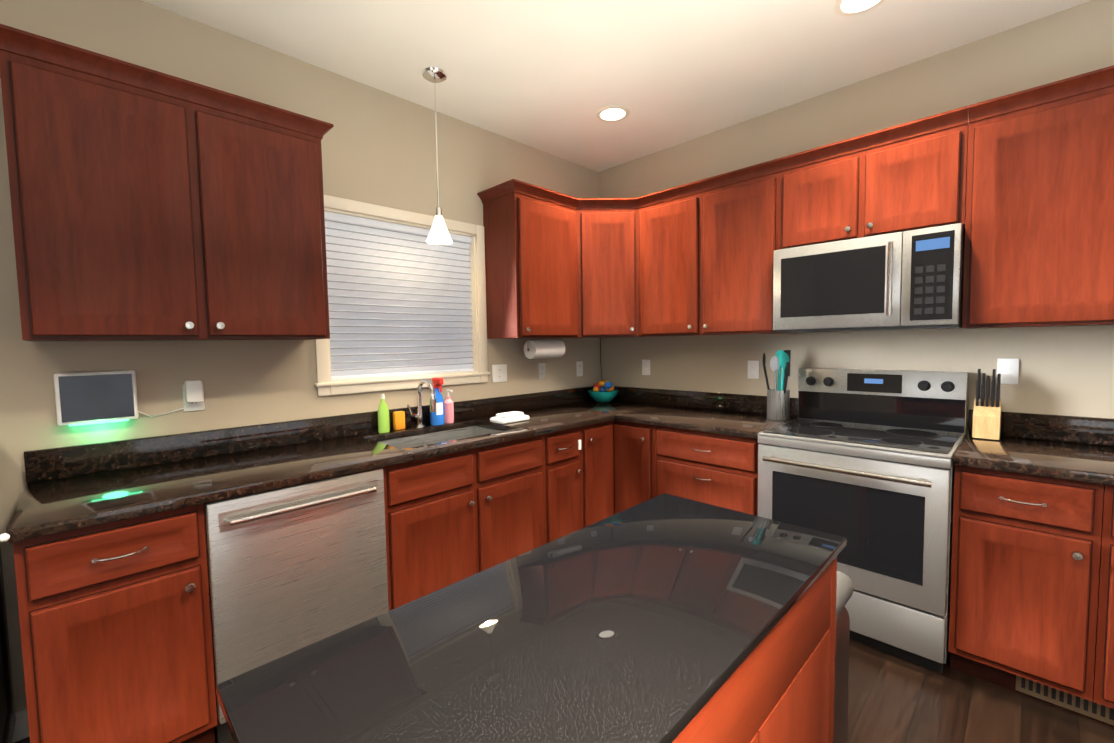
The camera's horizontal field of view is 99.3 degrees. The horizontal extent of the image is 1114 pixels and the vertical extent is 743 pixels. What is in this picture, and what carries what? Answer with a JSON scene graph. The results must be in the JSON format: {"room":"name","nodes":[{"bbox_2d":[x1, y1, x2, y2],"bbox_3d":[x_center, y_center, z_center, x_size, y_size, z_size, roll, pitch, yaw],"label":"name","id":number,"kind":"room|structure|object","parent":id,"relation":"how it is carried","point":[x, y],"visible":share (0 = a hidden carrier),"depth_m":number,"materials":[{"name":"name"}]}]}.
{"room":"kitchen","nodes":[
{"label":"kitchen","id":0,"kind":"room"},
{"bbox_2d":[0,0,600,712],"bbox_3d":[-1.891,-0.071,1.756,6.500,2.740,0.150,-4,5,-45],"label":"wall","id":1,"kind":"structure","parent":0,"point":[378,146],"depth_m":2.13,"materials":[{"name":"paint"}]},
{"bbox_2d":[12,709,28,742],"bbox_3d":[-2.921,1.334,0.669,3.000,0.100,0.015,-4,5,-45],"label":"baseboard","id":2,"kind":"structure","parent":1,"relation":"attached to","point":[21,729],"depth_m":1.67,"materials":[{"name":"beige"}]},
{"bbox_2d":[53,370,189,425],"bbox_3d":[-1.671,0.093,1.843,0.386,0.194,0.046,-4,5,-45],"label":"display","id":3,"kind":"object","parent":1,"relation":"attached to","point":[86,398],"visible":0.98,"depth_m":1.76,"materials":[{"name":"white plastic"}]},
{"bbox_2d":[0,24,329,340],"bbox_3d":[-1.432,-0.584,1.848,0.903,0.918,0.332,-4,5,-45],"label":"upper cabinet","id":4,"kind":"object","parent":1,"relation":"attached to","point":[148,204],"depth_m":1.65,"materials":[{"name":"brown wood"}]},
{"bbox_2d":[182,380,204,411],"bbox_3d":[-1.525,0.101,1.990,0.072,0.133,0.044,-4,5,-45],"label":"electrical outlet","id":5,"kind":"object","parent":1,"relation":"attached to","point":[193,394],"visible":1,"depth_m":1.98,"materials":[{"name":"white plastic"}]},
{"bbox_2d":[315,195,489,395],"bbox_3d":[-0.876,-0.403,2.734,1.060,0.995,0.180,-4,5,-45],"label":"window","id":6,"kind":"structure","parent":1,"relation":"in","point":[325,385],"depth_m":2.70,"materials":[{"name":"beige wood"}]},
{"bbox_2d":[324,211,473,379],"bbox_3d":[-0.869,-0.403,2.727,0.888,0.849,0.070,-4,5,-45],"label":"window blinds","id":7,"kind":"object","parent":6,"relation":"attached to","point":[399,300],"visible":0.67,"depth_m":2.67,"materials":[{"name":"grey plastic"}]},
{"bbox_2d":[492,364,506,381],"bbox_3d":[-0.381,0.012,3.156,0.120,0.116,0.008,-4,5,-45],"label":"electrical outlet","id":8,"kind":"object","parent":1,"relation":"attached to","point":[499,373],"visible":1,"depth_m":3.15,"materials":[{"name":"white plastic"}]},
{"bbox_2d":[480,180,579,338],"bbox_3d":[-0.158,-0.680,3.117,0.540,0.918,0.332,-4,5,-45],"label":"upper cabinet","id":9,"kind":"object","parent":1,"relation":"attached to","point":[532,232],"depth_m":2.96,"materials":[{"name":"brown wood"}]},
{"bbox_2d":[524,338,564,358],"bbox_3d":[-0.083,-0.159,3.227,0.300,0.136,0.124,-4,5,-45],"label":"paper towel","id":10,"kind":"object","parent":9,"relation":"hanging from","point":[535,349],"visible":1,"depth_m":3.16,"materials":[{"name":"white paper"}]},
{"bbox_2d":[538,363,545,378],"bbox_3d":[-0.108,-0.004,3.428,0.072,0.116,0.008,-4,5,-45],"label":"electrical outlet","id":11,"kind":"object","parent":1,"relation":"attached to","point":[541,370],"visible":1,"depth_m":3.42,"materials":[{"name":"white plastic"}]},
{"bbox_2d":[576,361,582,375],"bbox_3d":[0.178,-0.021,3.713,0.072,0.116,0.008,-4,5,-45],"label":"electrical outlet","id":12,"kind":"object","parent":1,"relation":"attached to","point":[579,368],"visible":1,"depth_m":3.71,"materials":[{"name":"white plastic"}]},
{"bbox_2d":[14,638,1113,742],"bbox_3d":[0.165,1.444,-0.192,6.500,0.120,5.900,-4,5,-45],"label":"floor","id":13,"kind":"structure","parent":0,"point":[892,698],"depth_m":1.74,"materials":[{"name":"brown wood"}]},
{"bbox_2d":[0,548,15,742],"bbox_3d":[-2.092,0.808,1.102,1.040,1.070,0.502,-4,5,-45],"label":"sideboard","id":14,"kind":"object","parent":13,"relation":"on","point":[7,717],"visible":1,"depth_m":1.57,"materials":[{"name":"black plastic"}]},
{"bbox_2d":[204,467,388,742],"bbox_3d":[-1.124,0.838,1.978,0.597,0.874,0.668,-4,5,-45],"label":"dishwasher","id":15,"kind":"object","parent":13,"relation":"on","point":[292,568],"visible":0.62,"depth_m":1.72,"materials":[{"name":"metal"}]},
{"bbox_2d":[13,421,613,742],"bbox_3d":[-0.517,0.791,2.594,3.162,0.875,0.652,-4,5,-45],"label":"base cabinet","id":16,"kind":"object","parent":13,"relation":"on","point":[115,629],"visible":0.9,"depth_m":1.51,"materials":[{"name":"brown wood"}]},
{"bbox_2d":[0,379,659,542],"bbox_3d":[-0.531,0.292,2.555,3.183,0.505,0.657,-4,5,-45],"label":"countertop","id":17,"kind":"structure","parent":16,"relation":"on","point":[69,488],"depth_m":1.93,"materials":[{"name":"black stone"}]},
{"bbox_2d":[378,394,389,432],"bbox_3d":[-0.926,0.223,2.527,0.062,0.205,0.037,-4,5,-45],"label":"soap bottle","id":18,"kind":"object","parent":17,"relation":"on","point":[383,420],"visible":1,"depth_m":2.51,"materials":[{"name":"green plastic"}]},
{"bbox_2d":[393,411,404,429],"bbox_3d":[-0.871,0.270,2.610,0.060,0.100,0.035,-4,5,-45],"label":"sponge","id":19,"kind":"object","parent":17,"relation":"on","point":[398,420],"visible":0.98,"depth_m":2.59,"materials":[{"name":"orange"}]},
{"bbox_2d":[407,379,435,427],"bbox_3d":[-0.749,0.179,2.614,0.108,0.278,0.197,-4,5,-45],"label":"faucet","id":20,"kind":"object","parent":17,"relation":"on","point":[415,415],"depth_m":2.67,"materials":[{"name":"silver metal"}]},
{"bbox_2d":[430,378,444,424],"bbox_3d":[-0.686,0.173,2.736,0.090,0.272,0.088,-4,5,-45],"label":"spray bottle","id":21,"kind":"object","parent":17,"relation":"on","point":[437,417],"visible":0.92,"depth_m":2.73,"materials":[{"name":"blue plastic"}]},
{"bbox_2d":[379,426,500,449],"bbox_3d":[-0.594,0.454,2.516,0.720,0.189,0.450,-4,5,-45],"label":"sink basin","id":22,"kind":"object","parent":17,"relation":"in","point":[415,439],"depth_m":2.71,"materials":[{"name":"metal"}]},
{"bbox_2d":[444,390,453,422],"bbox_3d":[-0.639,0.206,2.805,0.058,0.197,0.069,-4,5,-45],"label":"soap pump","id":23,"kind":"object","parent":17,"relation":"on","point":[448,410],"visible":0.98,"depth_m":2.79,"materials":[{"name":"pink plastic"}]},
{"bbox_2d":[490,411,528,423],"bbox_3d":[-0.282,0.272,2.827,0.210,0.050,0.130,-4,5,-45],"label":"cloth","id":24,"kind":"object","parent":17,"relation":"on","point":[508,417],"visible":1,"depth_m":2.78,"materials":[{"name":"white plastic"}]},
{"bbox_2d":[588,380,617,401],"bbox_3d":[0.361,0.149,3.698,0.236,0.171,0.236,-4,5,-45],"label":"fruit bowl","id":25,"kind":"object","parent":17,"relation":"on","point":[603,391],"visible":1,"depth_m":3.63,"materials":[{"name":"teal ceramic"}]},
{"bbox_2d":[216,493,846,742],"bbox_3d":[0.102,0.862,0.909,1.125,0.912,0.509,-4,5,-45],"label":"kitchen island","id":26,"kind":"object","parent":13,"relation":"on","point":[664,618],"visible":1,"depth_m":0.75,"materials":[{"name":"black stone"}]},
{"bbox_2d":[613,420,648,513],"bbox_3d":[0.688,0.736,3.186,0.617,0.876,0.316,-4,5,-45],"label":"base cabinet","id":27,"kind":"object","parent":13,"relation":"on","point":[631,440],"depth_m":2.98,"materials":[{"name":"brown wood"}]},
{"bbox_2d":[649,425,760,515],"bbox_3d":[1.021,0.750,2.852,0.617,0.876,0.628,-4,5,-45],"label":"base cabinet","id":28,"kind":"object","parent":13,"relation":"on","point":[720,470],"depth_m":2.61,"materials":[{"name":"brown wood"}]},
{"bbox_2d":[616,389,797,438],"bbox_3d":[0.916,0.235,2.906,0.633,0.148,0.889,-4,5,-45],"label":"countertop","id":29,"kind":"structure","parent":28,"relation":"on","point":[740,415],"depth_m":3.00,"materials":[{"name":"black stone"}]},
{"bbox_2d":[762,350,790,420],"bbox_3d":[1.287,0.075,2.747,0.156,0.400,0.170,-4,5,-45],"label":"utensil crock","id":30,"kind":"object","parent":29,"relation":"on","point":[778,402],"visible":1,"depth_m":2.70,"materials":[{"name":"metal"}]},
{"bbox_2d":[834,571,852,742],"bbox_3d":[0.659,0.926,1.386,0.246,0.710,0.343,-4,5,-45],"label":"trash can","id":31,"kind":"object","parent":13,"relation":"on","point":[844,591],"visible":0.21,"depth_m":1.28,"materials":[{"name":"metal"}]},
{"bbox_2d":[758,368,968,672],"bbox_3d":[1.470,0.609,2.315,0.705,1.205,0.743,-4,5,-45],"label":"range","id":32,"kind":"object","parent":13,"relation":"on","point":[860,461],"visible":0.92,"depth_m":2.09,"materials":[{"name":"metal"}]},
{"bbox_2d":[948,465,1096,715],"bbox_3d":[1.915,0.788,1.958,0.617,0.876,0.387,-4,5,-45],"label":"base cabinet","id":33,"kind":"object","parent":13,"relation":"on","point":[1032,593],"depth_m":1.74,"materials":[{"name":"brown wood"}]},
{"bbox_2d":[1085,483,1113,726],"bbox_3d":[2.214,0.801,1.659,0.617,0.876,0.460,-4,5,-45],"label":"base cabinet","id":34,"kind":"object","parent":13,"relation":"on","point":[1101,637],"depth_m":1.61,"materials":[{"name":"brown wood"}]},
{"bbox_2d":[953,409,1113,484],"bbox_3d":[2.211,0.291,1.613,0.632,0.148,1.269,-4,5,-45],"label":"countertop","id":35,"kind":"structure","parent":34,"relation":"on","point":[1078,448],"depth_m":1.94,"materials":[{"name":"black stone"}]},
{"bbox_2d":[972,369,1001,439],"bbox_3d":[1.961,0.144,2.156,0.110,0.310,0.090,-4,5,-45],"label":"knife block","id":36,"kind":"object","parent":35,"relation":"on","point":[987,418],"visible":1,"depth_m":2.13,"materials":[{"name":"beige wood"}]},
{"bbox_2d":[142,0,1091,171],"bbox_3d":[0.117,-1.411,-0.361,6.500,0.120,5.900,-4,5,-45],"label":"ceiling","id":37,"kind":"structure","parent":0,"point":[552,77],"depth_m":2.22,"materials":[{"name":"paint"}]},
{"bbox_2d":[422,67,452,244],"bbox_3d":[-0.612,-1.085,2.417,0.132,0.835,0.132,-4,5,-45],"label":"pendant light","id":38,"kind":"object","parent":37,"relation":"hanging from","point":[439,233],"visible":1,"depth_m":2.40,"materials":[{"name":"white glass"}]},
{"bbox_2d":[596,105,629,121],"bbox_3d":[0.334,-1.536,2.837,0.202,0.016,0.202,-4,5,-45],"label":"recessed light","id":39,"kind":"object","parent":37,"relation":"in","point":[613,113],"visible":1,"depth_m":2.81,"materials":[{"name":"beige"}]},
{"bbox_2d":[833,0,885,16],"bbox_3d":[1.232,-1.496,1.911,0.202,0.016,0.202,-4,5,-45],"label":"recessed light","id":40,"kind":"object","parent":37,"relation":"in","point":[847,6],"visible":1,"depth_m":1.94,"materials":[{"name":"beige"}]},
{"bbox_2d":[598,0,1113,433],"bbox_3d":[2.440,-0.151,1.908,0.150,2.740,5.750,-4,5,-45],"label":"wall","id":41,"kind":"structure","parent":0,"point":[1067,370],"depth_m":2.42,"materials":[{"name":"paint"}]},
{"bbox_2d":[580,198,639,337],"bbox_3d":[0.347,-0.707,3.425,0.607,0.918,0.608,-4,5,-45],"label":"upper cabinet","id":42,"kind":"object","parent":41,"relation":"attached to","point":[609,294],"depth_m":3.19,"materials":[{"name":"brown wood"}]},
{"bbox_2d":[600,338,601,377],"bbox_3d":[0.363,-0.077,3.873,0.006,0.388,0.024,-4,4,-38],"label":"cord","id":43,"kind":"object","parent":42,"relation":"hanging from","point":[600,356],"visible":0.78,"depth_m":3.87,"materials":[{"name":"black plastic"}]},
{"bbox_2d":[642,360,649,374],"bbox_3d":[0.673,-0.031,3.578,0.008,0.116,0.072,-4,5,-45],"label":"electrical outlet","id":44,"kind":"object","parent":41,"relation":"attached to","point":[645,367],"visible":1,"depth_m":3.58,"materials":[{"name":"white plastic"}]},
{"bbox_2d":[636,158,785,336],"bbox_3d":[0.982,-0.691,2.984,0.332,0.918,0.912,-4,5,-45],"label":"upper cabinet","id":45,"kind":"object","parent":41,"relation":"attached to","point":[705,248],"depth_m":2.82,"materials":[{"name":"brown wood"}]},
{"bbox_2d":[748,360,758,378],"bbox_3d":[1.245,-0.011,3.005,0.008,0.116,0.072,-4,5,-45],"label":"electrical outlet","id":46,"kind":"object","parent":41,"relation":"attached to","point":[753,369],"visible":1,"depth_m":3.00,"materials":[{"name":"white plastic"}]},
{"bbox_2d":[780,105,971,248],"bbox_3d":[1.570,-0.885,2.380,0.332,0.478,0.762,-4,5,-45],"label":"upper cabinet","id":47,"kind":"object","parent":41,"relation":"attached to","point":[912,175],"depth_m":2.21,"materials":[{"name":"brown wood"}]},
{"bbox_2d":[773,223,964,332],"bbox_3d":[1.535,-0.423,2.364,0.451,0.435,0.756,-4,5,-45],"label":"microwave","id":48,"kind":"object","parent":47,"relation":"attached to","point":[908,280],"visible":1,"depth_m":2.19,"materials":[{"name":"metal"}]},
{"bbox_2d":[997,359,1018,383],"bbox_3d":[2.072,-0.001,2.176,0.008,0.116,0.072,-4,5,-45],"label":"electrical outlet","id":49,"kind":"object","parent":41,"relation":"attached to","point":[1008,370],"visible":0.98,"depth_m":2.17,"materials":[{"name":"white plastic"}]},
{"bbox_2d":[962,65,1113,328],"bbox_3d":[2.205,-0.639,1.760,0.332,0.918,1.023,-4,5,-45],"label":"upper cabinet","id":50,"kind":"object","parent":41,"relation":"attached to","point":[1039,245],"depth_m":1.85,"materials":[{"name":"brown wood"}]}
]}

